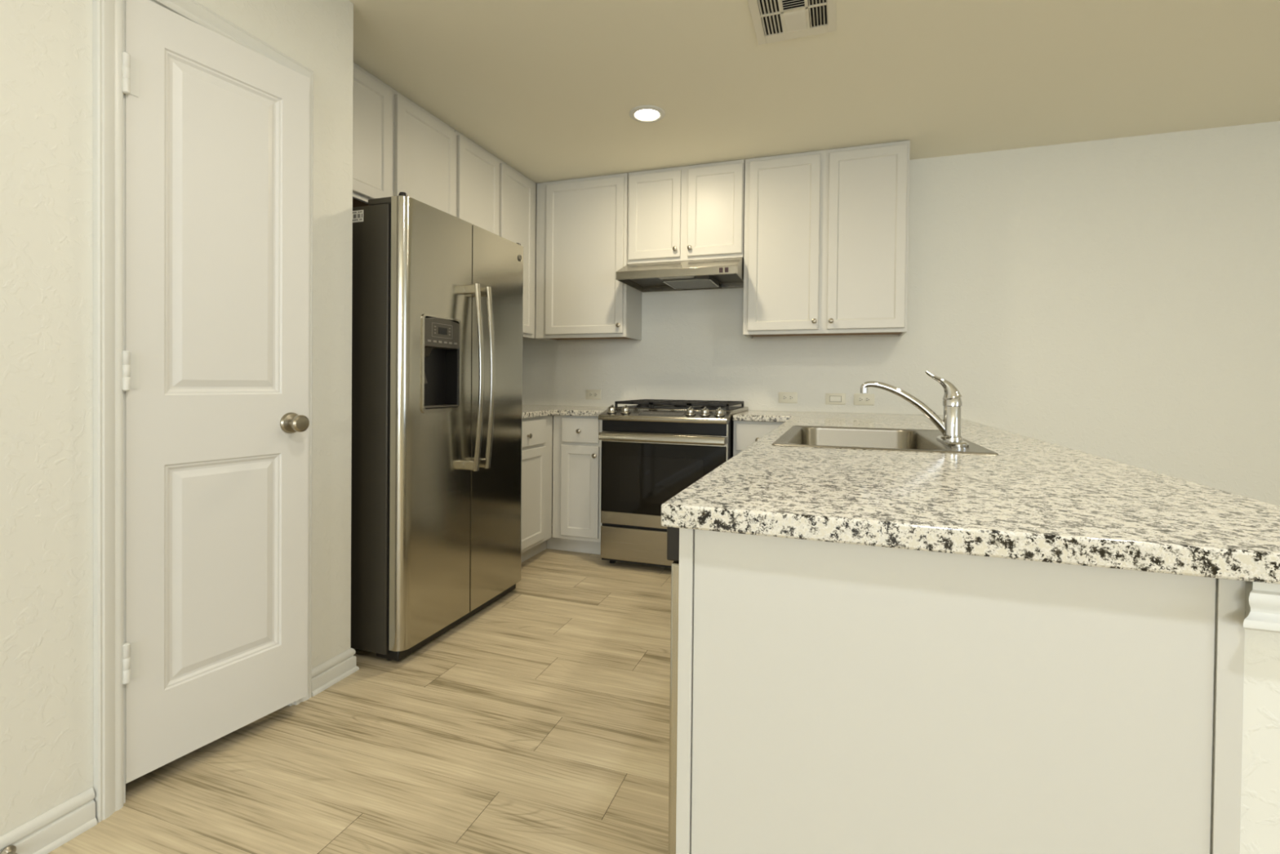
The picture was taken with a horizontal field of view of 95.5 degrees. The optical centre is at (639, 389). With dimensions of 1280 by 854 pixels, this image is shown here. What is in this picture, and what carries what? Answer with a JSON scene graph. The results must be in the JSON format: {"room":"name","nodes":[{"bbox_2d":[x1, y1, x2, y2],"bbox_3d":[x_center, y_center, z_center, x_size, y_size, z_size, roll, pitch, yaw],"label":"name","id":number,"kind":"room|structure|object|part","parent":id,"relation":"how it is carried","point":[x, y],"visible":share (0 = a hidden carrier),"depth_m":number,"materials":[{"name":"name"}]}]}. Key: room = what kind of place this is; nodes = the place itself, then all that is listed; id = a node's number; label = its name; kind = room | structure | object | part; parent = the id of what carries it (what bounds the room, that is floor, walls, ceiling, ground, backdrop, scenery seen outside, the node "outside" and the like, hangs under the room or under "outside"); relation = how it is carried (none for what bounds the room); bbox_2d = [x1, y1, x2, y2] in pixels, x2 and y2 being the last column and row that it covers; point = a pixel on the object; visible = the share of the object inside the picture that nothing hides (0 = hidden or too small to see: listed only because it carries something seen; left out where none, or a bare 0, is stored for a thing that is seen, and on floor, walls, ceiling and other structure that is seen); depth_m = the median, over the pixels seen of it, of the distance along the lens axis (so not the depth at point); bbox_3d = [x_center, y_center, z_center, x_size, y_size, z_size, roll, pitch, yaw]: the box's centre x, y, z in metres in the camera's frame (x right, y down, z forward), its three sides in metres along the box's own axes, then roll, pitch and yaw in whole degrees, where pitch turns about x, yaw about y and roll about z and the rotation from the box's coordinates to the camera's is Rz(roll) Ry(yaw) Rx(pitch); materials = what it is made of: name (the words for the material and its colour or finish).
{"room":"kitchen","nodes":[
{"label":"kitchen","id":0,"kind":"room"},
{"bbox_2d":[0,0,353,835],"bbox_3d":[-2.618,-0.151,-2.172,0.110,2.470,9.190,1,1,19],"label":"wall","id":1,"kind":"structure","parent":0,"point":[46,46],"depth_m":1.36,"materials":[{"name":"white paint"}]},
{"bbox_2d":[0,844,17,853],"bbox_3d":[-1.340,1.007,1.251,0.077,0.028,0.028,1,1,19],"label":"door stop","id":2,"kind":"object","parent":1,"relation":"attached to","point":[11,849],"visible":1,"depth_m":1.26,"materials":[{"name":"silver metal"}]},
{"bbox_2d":[0,786,97,853],"bbox_3d":[-2.695,1.045,-2.549,0.020,0.086,8.387,1,1,19],"label":"baseboard","id":3,"kind":"structure","parent":1,"relation":"attached to","point":[45,833],"depth_m":1.34,"materials":[{"name":"white paint"}]},
{"bbox_2d":[92,0,313,822],"bbox_3d":[-1.272,-0.012,1.712,0.132,2.129,0.607,1,1,19],"label":"door frame","id":4,"kind":"structure","parent":1,"relation":"attached to","point":[108,15],"depth_m":1.43,"materials":[{"name":"white paint"}]},
{"bbox_2d":[122,0,309,783],"bbox_3d":[-1.181,-0.002,1.674,0.098,2.012,0.495,1,1,28],"label":"door","id":5,"kind":"structure","parent":1,"relation":"in","point":[215,353],"depth_m":1.65,"materials":[{"name":"white paint"}]},
{"bbox_3d":[-1.081,0.105,1.830,0.063,0.067,0.067,1,1,27],"label":"knob","id":6,"kind":"part","parent":5,"relation":"part of","materials":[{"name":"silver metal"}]},
{"bbox_2d":[47,525,671,853],"bbox_3d":[0.474,1.114,-2.048,6.940,0.001,11.420,1,1,19],"label":"floor","id":7,"kind":"structure","parent":0,"point":[538,722],"depth_m":1.69,"materials":[{"name":"wood"}]},
{"bbox_2d":[351,191,523,661],"bbox_3d":[-1.053,0.144,2.704,0.850,1.798,0.890,1,1,19],"label":"refrigerator","id":8,"kind":"object","parent":7,"relation":"on","point":[437,295],"visible":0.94,"depth_m":2.32,"materials":[{"name":"grey metal"}]},
{"bbox_2d":[352,211,362,220],"bbox_3d":[-1.110,-0.673,2.254,0.083,0.032,0.001,1,1,19],"label":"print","id":9,"kind":"object","parent":8,"relation":"attached to","point":[357,215],"depth_m":2.25,"materials":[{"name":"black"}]},
{"bbox_3d":[-0.846,0.129,2.381,0.065,1.716,0.415,1,1,19],"label":"freezer door","id":10,"kind":"part","parent":8,"relation":"part of","materials":[{"name":"silver metal"}]},
{"bbox_3d":[-0.852,-0.233,2.389,0.098,0.119,0.228,1,1,19],"label":"control panel","id":11,"kind":"part","parent":8,"relation":"part of","materials":[{"name":"grey plastic"}]},
{"bbox_3d":[-0.735,0.326,2.522,0.066,0.040,0.024,1,1,19],"label":"handle post","id":12,"kind":"part","parent":8,"relation":"part of","materials":[{"name":"silver metal"}]},
{"bbox_3d":[-0.727,-0.435,2.513,0.066,0.040,0.024,1,1,19],"label":"handle post","id":13,"kind":"part","parent":8,"relation":"part of","materials":[{"name":"silver metal"}]},
{"bbox_3d":[-0.693,-0.054,2.504,0.044,0.807,0.032,1,1,19],"label":"handle","id":14,"kind":"part","parent":8,"relation":"part of","materials":[{"name":"silver metal"}]},
{"bbox_3d":[-0.708,0.326,2.601,0.066,0.040,0.024,1,1,19],"label":"handle post","id":15,"kind":"part","parent":8,"relation":"part of","materials":[{"name":"silver metal"}]},
{"bbox_3d":[-0.700,-0.435,2.592,0.066,0.040,0.024,1,1,19],"label":"handle post","id":16,"kind":"part","parent":8,"relation":"part of","materials":[{"name":"silver metal"}]},
{"bbox_3d":[-0.666,-0.054,2.584,0.044,0.807,0.032,1,1,19],"label":"handle","id":17,"kind":"part","parent":8,"relation":"part of","materials":[{"name":"silver metal"}]},
{"bbox_3d":[-0.699,0.125,2.806,0.065,1.716,0.467,1,1,19],"label":"fridge door","id":18,"kind":"part","parent":8,"relation":"part of","materials":[{"name":"silver metal"}]},
{"bbox_2d":[520,415,552,562],"bbox_3d":[-0.914,0.595,3.532,0.664,0.877,0.672,1,1,19],"label":"base cabinet","id":19,"kind":"object","parent":7,"relation":"on","point":[537,432],"visible":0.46,"depth_m":3.48,"materials":[{"name":"grey paint"}]},
{"bbox_3d":[-0.661,0.629,3.359,0.019,0.568,0.450,1,1,19],"label":"door","id":20,"kind":"part","parent":19,"relation":"part of","materials":[{"name":"grey paint"}]},
{"bbox_3d":[-0.657,0.252,3.354,0.019,0.150,0.450,1,1,19],"label":"drawer","id":21,"kind":"part","parent":19,"relation":"part of","materials":[{"name":"grey paint"}]},
{"bbox_2d":[546,414,602,554],"bbox_3d":[-0.322,0.597,3.910,0.450,0.877,0.664,1,1,19],"label":"base cabinet","id":22,"kind":"object","parent":7,"relation":"on","point":[577,446],"visible":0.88,"depth_m":3.62,"materials":[{"name":"grey paint"}]},
{"bbox_2d":[522,404,608,418],"bbox_3d":[-0.665,0.139,3.731,0.992,0.033,1.219,1,1,19],"label":"countertop","id":23,"kind":"structure","parent":22,"relation":"on","point":[528,411],"depth_m":3.63,"materials":[{"name":"stone"}]},
{"bbox_3d":[-0.375,0.629,3.615,0.256,0.568,0.019,1,1,19],"label":"door","id":24,"kind":"part","parent":22,"relation":"part of","materials":[{"name":"grey paint"}]},
{"bbox_3d":[-0.370,0.251,3.610,0.250,0.153,0.019,1,1,19],"label":"drawer","id":25,"kind":"part","parent":22,"relation":"part of","materials":[{"name":"grey paint"}]},
{"bbox_2d":[666,526,679,853],"bbox_3d":[0.413,0.639,1.074,0.598,0.874,0.589,1,1,19],"label":"dishwasher","id":26,"kind":"object","parent":7,"relation":"on","point":[673,533],"visible":0.06,"depth_m":0.89,"materials":[{"name":"grey metal"}]},
{"bbox_2d":[598,399,748,567],"bbox_3d":[0.233,0.559,3.640,0.757,0.972,0.805,1,1,19],"label":"range","id":27,"kind":"object","parent":7,"relation":"on","point":[653,450],"visible":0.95,"depth_m":3.34,"materials":[{"name":"silver metal"}]},
{"bbox_3d":[-0.165,0.118,3.438,0.054,0.043,0.054,1,1,19],"label":"knob","id":28,"kind":"part","parent":27,"relation":"part of","materials":[{"name":"silver metal"}]},
{"bbox_3d":[-0.084,0.119,3.410,0.054,0.043,0.054,1,1,19],"label":"knob","id":29,"kind":"part","parent":27,"relation":"part of","materials":[{"name":"silver metal"}]},
{"bbox_3d":[0.122,0.900,3.323,0.739,0.191,0.036,1,1,19],"label":"drawer","id":30,"kind":"part","parent":27,"relation":"part of","materials":[{"name":"silver metal"}]},
{"bbox_3d":[0.023,0.095,3.653,0.090,0.024,0.090,1,1,19],"label":"burner","id":31,"kind":"part","parent":27,"relation":"part of","materials":[{"name":"black metal"}]},
{"bbox_3d":[0.111,0.273,3.266,0.739,0.045,0.024,1,1,19],"label":"handle","id":32,"kind":"part","parent":27,"relation":"part of","materials":[{"name":"silver metal"}]},
{"bbox_3d":[0.129,0.134,3.351,0.260,0.021,0.088,1,1,19],"label":"touch panel","id":33,"kind":"part","parent":27,"relation":"part of","materials":[{"name":"silver glass"}]},
{"bbox_3d":[0.126,0.518,3.320,0.743,0.542,0.032,1,1,19],"label":"oven door","id":34,"kind":"part","parent":27,"relation":"part of","materials":[{"name":"silver metal"}]},
{"bbox_3d":[0.121,0.512,3.305,0.739,0.412,0.005,1,1,19],"label":"door glass","id":35,"kind":"part","parent":27,"relation":"part of","materials":[{"name":"black glass"}]},
{"bbox_3d":[0.140,0.148,3.354,0.757,0.062,0.170,1,1,19],"label":"control panel","id":36,"kind":"part","parent":27,"relation":"part of","materials":[{"name":"silver metal"}]},
{"bbox_2d":[615,404,748,415],"bbox_3d":[0.268,0.124,3.726,0.757,0.028,0.613,1,1,19],"label":"cooktop","id":37,"kind":"object","parent":27,"relation":"in","point":[735,410],"depth_m":3.53,"materials":[{"name":"silver metal"}]},
{"bbox_3d":[0.269,0.096,3.727,0.100,0.024,0.100,1,1,19],"label":"burner","id":38,"kind":"part","parent":27,"relation":"part of","materials":[{"name":"black metal"}]},
{"bbox_3d":[0.286,0.124,3.283,0.054,0.043,0.054,1,1,19],"label":"knob","id":39,"kind":"part","parent":27,"relation":"part of","materials":[{"name":"silver metal"}]},
{"bbox_3d":[0.365,0.125,3.256,0.054,0.043,0.054,1,1,19],"label":"knob","id":40,"kind":"part","parent":27,"relation":"part of","materials":[{"name":"silver metal"}]},
{"bbox_3d":[0.417,0.100,3.517,0.100,0.024,0.100,1,1,19],"label":"burner","id":41,"kind":"part","parent":27,"relation":"part of","materials":[{"name":"black metal"}]},
{"bbox_3d":[0.443,0.126,3.229,0.054,0.043,0.054,1,1,19],"label":"knob","id":42,"kind":"part","parent":27,"relation":"part of","materials":[{"name":"silver metal"}]},
{"bbox_3d":[0.479,0.490,3.197,0.004,0.605,0.030,1,1,19],"label":"trim","id":43,"kind":"part","parent":27,"relation":"part of","materials":[{"name":"silver metal"}]},
{"bbox_2d":[733,420,784,456],"bbox_3d":[0.799,0.612,3.524,0.374,0.877,0.664,1,1,19],"label":"base cabinet","id":44,"kind":"object","parent":7,"relation":"on","point":[745,433],"visible":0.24,"depth_m":3.27,"materials":[{"name":"grey paint"}]},
{"bbox_3d":[0.666,0.268,3.253,0.257,0.152,0.019,1,1,19],"label":"drawer","id":45,"kind":"part","parent":44,"relation":"part of","materials":[{"name":"grey paint"}]},
{"bbox_2d":[675,528,1245,853],"bbox_3d":[0.363,0.640,0.764,0.648,0.877,0.024,1,1,19],"label":"end panel","id":46,"kind":"object","parent":7,"relation":"on","point":[833,697],"visible":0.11,"depth_m":0.74,"materials":[{"name":"grey paint"}]},
{"bbox_3d":[0.838,0.628,2.236,0.624,0.877,1.813,1,1,19],"label":"base cabinet","id":47,"kind":"object","parent":7,"relation":"on","visible":0},
{"bbox_2d":[661,409,1279,583],"bbox_3d":[0.790,0.171,2.223,1.194,0.033,3.122,1,1,19],"label":"countertop","id":48,"kind":"structure","parent":47,"relation":"on","point":[1033,500],"depth_m":0.84,"materials":[{"name":"stone"}]},
{"bbox_2d":[771,425,998,454],"bbox_3d":[0.773,0.245,1.946,0.570,0.182,0.800,1,1,19],"label":"sink","id":49,"kind":"object","parent":48,"relation":"in","point":[877,438],"visible":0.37,"depth_m":2.25,"materials":[{"name":"silver metal"}]},
{"bbox_2d":[860,370,968,447],"bbox_3d":[0.827,0.049,1.778,0.288,0.216,0.250,1,1,19],"label":"faucet","id":50,"kind":"object","parent":48,"relation":"on","point":[949,426],"visible":1,"depth_m":1.73,"materials":[{"name":"silver metal"}]},
{"bbox_3d":[0.813,0.054,1.783,0.256,0.161,0.026,1,1,19],"label":"spout","id":51,"kind":"part","parent":50,"relation":"part of","materials":[{"name":"silver metal"}]},
{"bbox_3d":[0.913,-0.005,1.748,0.102,0.106,0.058,1,1,19],"label":"lever","id":52,"kind":"part","parent":50,"relation":"part of","materials":[{"name":"silver metal"}]},
{"bbox_3d":[0.935,0.152,1.742,0.054,0.012,0.250,1,1,19],"label":"deck plate","id":53,"kind":"part","parent":50,"relation":"part of","materials":[{"name":"silver metal"}]},
{"bbox_2d":[348,0,1279,199],"bbox_3d":[0.499,-1.406,-2.077,7.140,0.100,11.620,1,1,19],"label":"ceiling","id":54,"kind":"structure","parent":0,"point":[549,89],"depth_m":2.58,"materials":[{"name":"beige paint"}]},
{"bbox_2d":[629,105,665,122],"bbox_3d":[0.037,-1.414,2.987,0.184,0.010,0.184,1,1,19],"label":"recessed light","id":55,"kind":"object","parent":54,"relation":"in","point":[643,113],"visible":1,"depth_m":2.97,"materials":[{"name":"white paint"}]},
{"bbox_2d":[747,0,836,44],"bbox_3d":[0.565,-1.400,2.143,0.302,0.009,0.362,1,1,19],"label":"ceiling vent","id":56,"kind":"object","parent":54,"relation":"in","point":[780,20],"visible":1,"depth_m":2.19,"materials":[{"name":"beige metal"}]},
{"bbox_2d":[522,120,1279,525],"bbox_3d":[2.364,-0.166,3.383,7.140,2.470,0.100,1,1,19],"label":"wall","id":57,"kind":"structure","parent":0,"point":[1117,300],"depth_m":3.31,"materials":[{"name":"white paint"}]},
{"bbox_2d":[535,173,641,341],"bbox_3d":[-0.362,-0.895,4.070,0.674,1.078,0.364,1,1,19],"label":"upper cabinet","id":58,"kind":"object","parent":57,"relation":"attached to","point":[582,223],"visible":0.99,"depth_m":3.93,"materials":[{"name":"grey paint"}]},
{"bbox_3d":[-0.358,-0.375,4.103,0.644,0.012,0.292,1,1,19],"label":"panel","id":59,"kind":"part","parent":58,"relation":"part of","materials":[{"name":"brown"}]},
{"bbox_2d":[586,389,601,399],"bbox_3d":[-0.342,0.034,4.260,0.122,0.072,0.009,1,1,19],"label":"wall outlet","id":60,"kind":"object","parent":57,"relation":"attached to","point":[590,393],"visible":1,"depth_m":4.26,"materials":[{"name":"beige plastic"}]},
{"bbox_2d":[615,257,743,292],"bbox_3d":[0.293,-0.754,3.757,0.759,0.136,0.531,1,1,19],"label":"range hood","id":61,"kind":"object","parent":57,"relation":"attached to","point":[715,273],"visible":0.87,"depth_m":3.63,"materials":[{"name":"silver metal"}]},
{"bbox_3d":[-0.063,-0.759,3.882,0.006,0.136,0.527,1,1,19],"label":"panel","id":62,"kind":"part","parent":61,"relation":"part of","materials":[{"name":"silver metal"}]},
{"bbox_2d":[657,275,693,279],"bbox_3d":[0.220,-0.711,3.607,0.220,0.027,0.090,1,1,19],"label":"range hood light","id":63,"kind":"object","parent":61,"relation":"attached to","point":[689,277],"depth_m":3.62,"materials":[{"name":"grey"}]},
{"bbox_3d":[0.338,-0.690,3.799,0.310,0.002,0.320,1,1,19],"label":"filter frame","id":64,"kind":"part","parent":61,"relation":"part of","materials":[{"name":"silver metal"}]},
{"bbox_3d":[0.649,-0.749,3.637,0.006,0.136,0.527,1,1,19],"label":"panel","id":65,"kind":"part","parent":61,"relation":"part of","materials":[{"name":"silver metal"}]},
{"bbox_2d":[627,159,745,264],"bbox_3d":[0.324,-1.125,3.832,0.759,0.600,0.364,1,1,19],"label":"upper cabinet","id":66,"kind":"object","parent":57,"relation":"attached to","point":[695,212],"visible":0.98,"depth_m":3.69,"materials":[{"name":"grey paint"}]},
{"bbox_3d":[0.093,-1.126,3.756,0.349,0.551,0.019,1,1,19],"label":"door","id":67,"kind":"part","parent":66,"relation":"part of","materials":[{"name":"grey paint"}]},
{"bbox_3d":[0.467,-1.120,3.628,0.345,0.551,0.019,1,1,19],"label":"door","id":68,"kind":"part","parent":66,"relation":"part of","materials":[{"name":"grey paint"}]},
{"bbox_2d":[777,391,797,403],"bbox_3d":[0.969,0.050,3.808,0.122,0.072,0.009,1,1,19],"label":"wall outlet","id":69,"kind":"object","parent":57,"relation":"attached to","point":[784,397],"visible":1,"depth_m":3.81,"materials":[{"name":"beige plastic"}]},
{"bbox_2d":[782,395,786,399],"bbox_3d":[0.949,0.050,3.812,0.033,0.033,0.002,1,1,19],"label":"socket","id":70,"kind":"object","parent":69,"relation":"attached to","point":[784,397],"depth_m":3.81,"materials":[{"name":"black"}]},
{"bbox_2d":[788,395,793,399],"bbox_3d":[0.987,0.050,3.799,0.033,0.033,0.002,1,1,19],"label":"socket","id":71,"kind":"object","parent":69,"relation":"attached to","point":[790,397],"depth_m":3.80,"materials":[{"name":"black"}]},
{"bbox_2d":[742,140,910,338],"bbox_3d":[1.123,-0.875,3.559,0.925,1.078,0.364,1,1,19],"label":"upper cabinet","id":72,"kind":"object","parent":57,"relation":"attached to","point":[826,245],"visible":1,"depth_m":3.42,"materials":[{"name":"grey paint"}]},
{"bbox_3d":[0.862,-0.875,3.494,0.415,1.030,0.019,1,1,19],"label":"door","id":73,"kind":"part","parent":72,"relation":"part of","materials":[{"name":"grey paint"}]},
{"bbox_3d":[1.127,-0.354,3.591,0.895,0.012,0.292,1,1,19],"label":"panel","id":74,"kind":"part","parent":72,"relation":"part of","materials":[{"name":"white wood"}]},
{"bbox_3d":[1.114,-0.403,3.387,0.029,0.029,0.026,1,1,19],"label":"knob","id":75,"kind":"part","parent":72,"relation":"part of","materials":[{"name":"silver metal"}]},
{"bbox_3d":[1.302,-0.869,3.342,0.418,1.030,0.019,1,1,19],"label":"door","id":76,"kind":"part","parent":72,"relation":"part of","materials":[{"name":"grey paint"}]},
{"bbox_2d":[825,393,845,404],"bbox_3d":[1.248,0.057,3.711,0.122,0.072,0.010,1,1,19],"label":"light switch","id":77,"kind":"object","parent":57,"relation":"attached to","point":[830,398],"visible":1,"depth_m":3.71,"materials":[{"name":"beige plastic"}]},
{"bbox_2d":[853,393,874,405],"bbox_3d":[1.409,0.060,3.656,0.122,0.072,0.009,1,1,19],"label":"wall outlet","id":78,"kind":"object","parent":57,"relation":"attached to","point":[868,399],"visible":1,"depth_m":3.65,"materials":[{"name":"beige plastic"}]},
{"bbox_2d":[857,396,863,402],"bbox_3d":[1.390,0.060,3.660,0.033,0.033,0.002,1,1,19],"label":"socket","id":79,"kind":"object","parent":78,"relation":"attached to","point":[860,399],"depth_m":3.66,"materials":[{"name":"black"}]},
{"bbox_2d":[864,396,870,402],"bbox_3d":[1.427,0.061,3.647,0.033,0.033,0.002,1,1,19],"label":"socket","id":80,"kind":"object","parent":78,"relation":"attached to","point":[867,399],"depth_m":3.65,"materials":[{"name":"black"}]},
{"bbox_2d":[1209,577,1279,853],"bbox_3d":[1.203,0.633,2.101,0.118,0.878,3.094,1,1,19],"label":"wall","id":81,"kind":"structure","parent":0,"point":[1260,826],"depth_m":0.64,"materials":[{"name":"white paint"}]},
{"bbox_2d":[1243,581,1279,632],"bbox_3d":[1.220,0.222,2.074,0.142,0.054,3.124,1,1,19],"label":"trim","id":82,"kind":"structure","parent":81,"relation":"attached to","point":[1264,615],"depth_m":0.62,"materials":[{"name":"white paint"}]},
{"bbox_3d":[-2.841,-0.168,-0.915,0.100,2.470,11.420,1,1,19],"label":"wall","id":83,"kind":"structure","parent":0,"visible":0},
{"bbox_2d":[352,62,456,216],"bbox_3d":[-1.313,-1.138,2.805,0.338,0.583,0.924,1,1,19],"label":"upper cabinet","id":84,"kind":"object","parent":83,"relation":"attached to","point":[398,145],"visible":0.37,"depth_m":2.76,"materials":[{"name":"grey paint"}]},
{"bbox_3d":[-1.330,-0.864,2.813,0.292,0.012,0.894,1,1,19],"label":"panel","id":85,"kind":"part","parent":84,"relation":"part of","materials":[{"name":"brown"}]},
{"bbox_3d":[-1.239,-1.131,2.530,0.019,0.538,0.413,1,1,19],"label":"door","id":86,"kind":"part","parent":84,"relation":"part of","materials":[{"name":"grey paint"}]},
{"bbox_3d":[-1.087,-1.135,2.971,0.019,0.538,0.446,1,1,19],"label":"door","id":87,"kind":"part","parent":84,"relation":"part of","materials":[{"name":"grey paint"}]},
{"bbox_2d":[454,129,536,338],"bbox_3d":[-1.017,-0.897,3.674,0.338,1.078,0.896,1,1,19],"label":"upper cabinet","id":88,"kind":"object","parent":83,"relation":"attached to","point":[492,196],"visible":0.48,"depth_m":3.61,"materials":[{"name":"grey paint"}]},
{"bbox_3d":[-0.942,-0.892,3.400,0.019,1.030,0.397,1,1,19],"label":"door","id":89,"kind":"part","parent":88,"relation":"part of","materials":[{"name":"grey paint"}]},
{"bbox_3d":[-0.803,-0.896,3.803,0.019,1.030,0.399,1,1,19],"label":"door","id":90,"kind":"part","parent":88,"relation":"part of","materials":[{"name":"grey paint"}]},
{"bbox_3d":[-1.434,-0.190,2.222,0.516,2.470,0.110,1,1,19],"label":"wall","id":91,"kind":"structure","parent":0,"visible":0},
{"bbox_2d":[311,648,359,696],"bbox_3d":[-1.214,1.005,2.130,0.270,0.086,0.200,1,1,19],"label":"baseboard","id":92,"kind":"structure","parent":91,"relation":"attached to","point":[329,673],"depth_m":2.08,"materials":[{"name":"white paint"}]}
]}

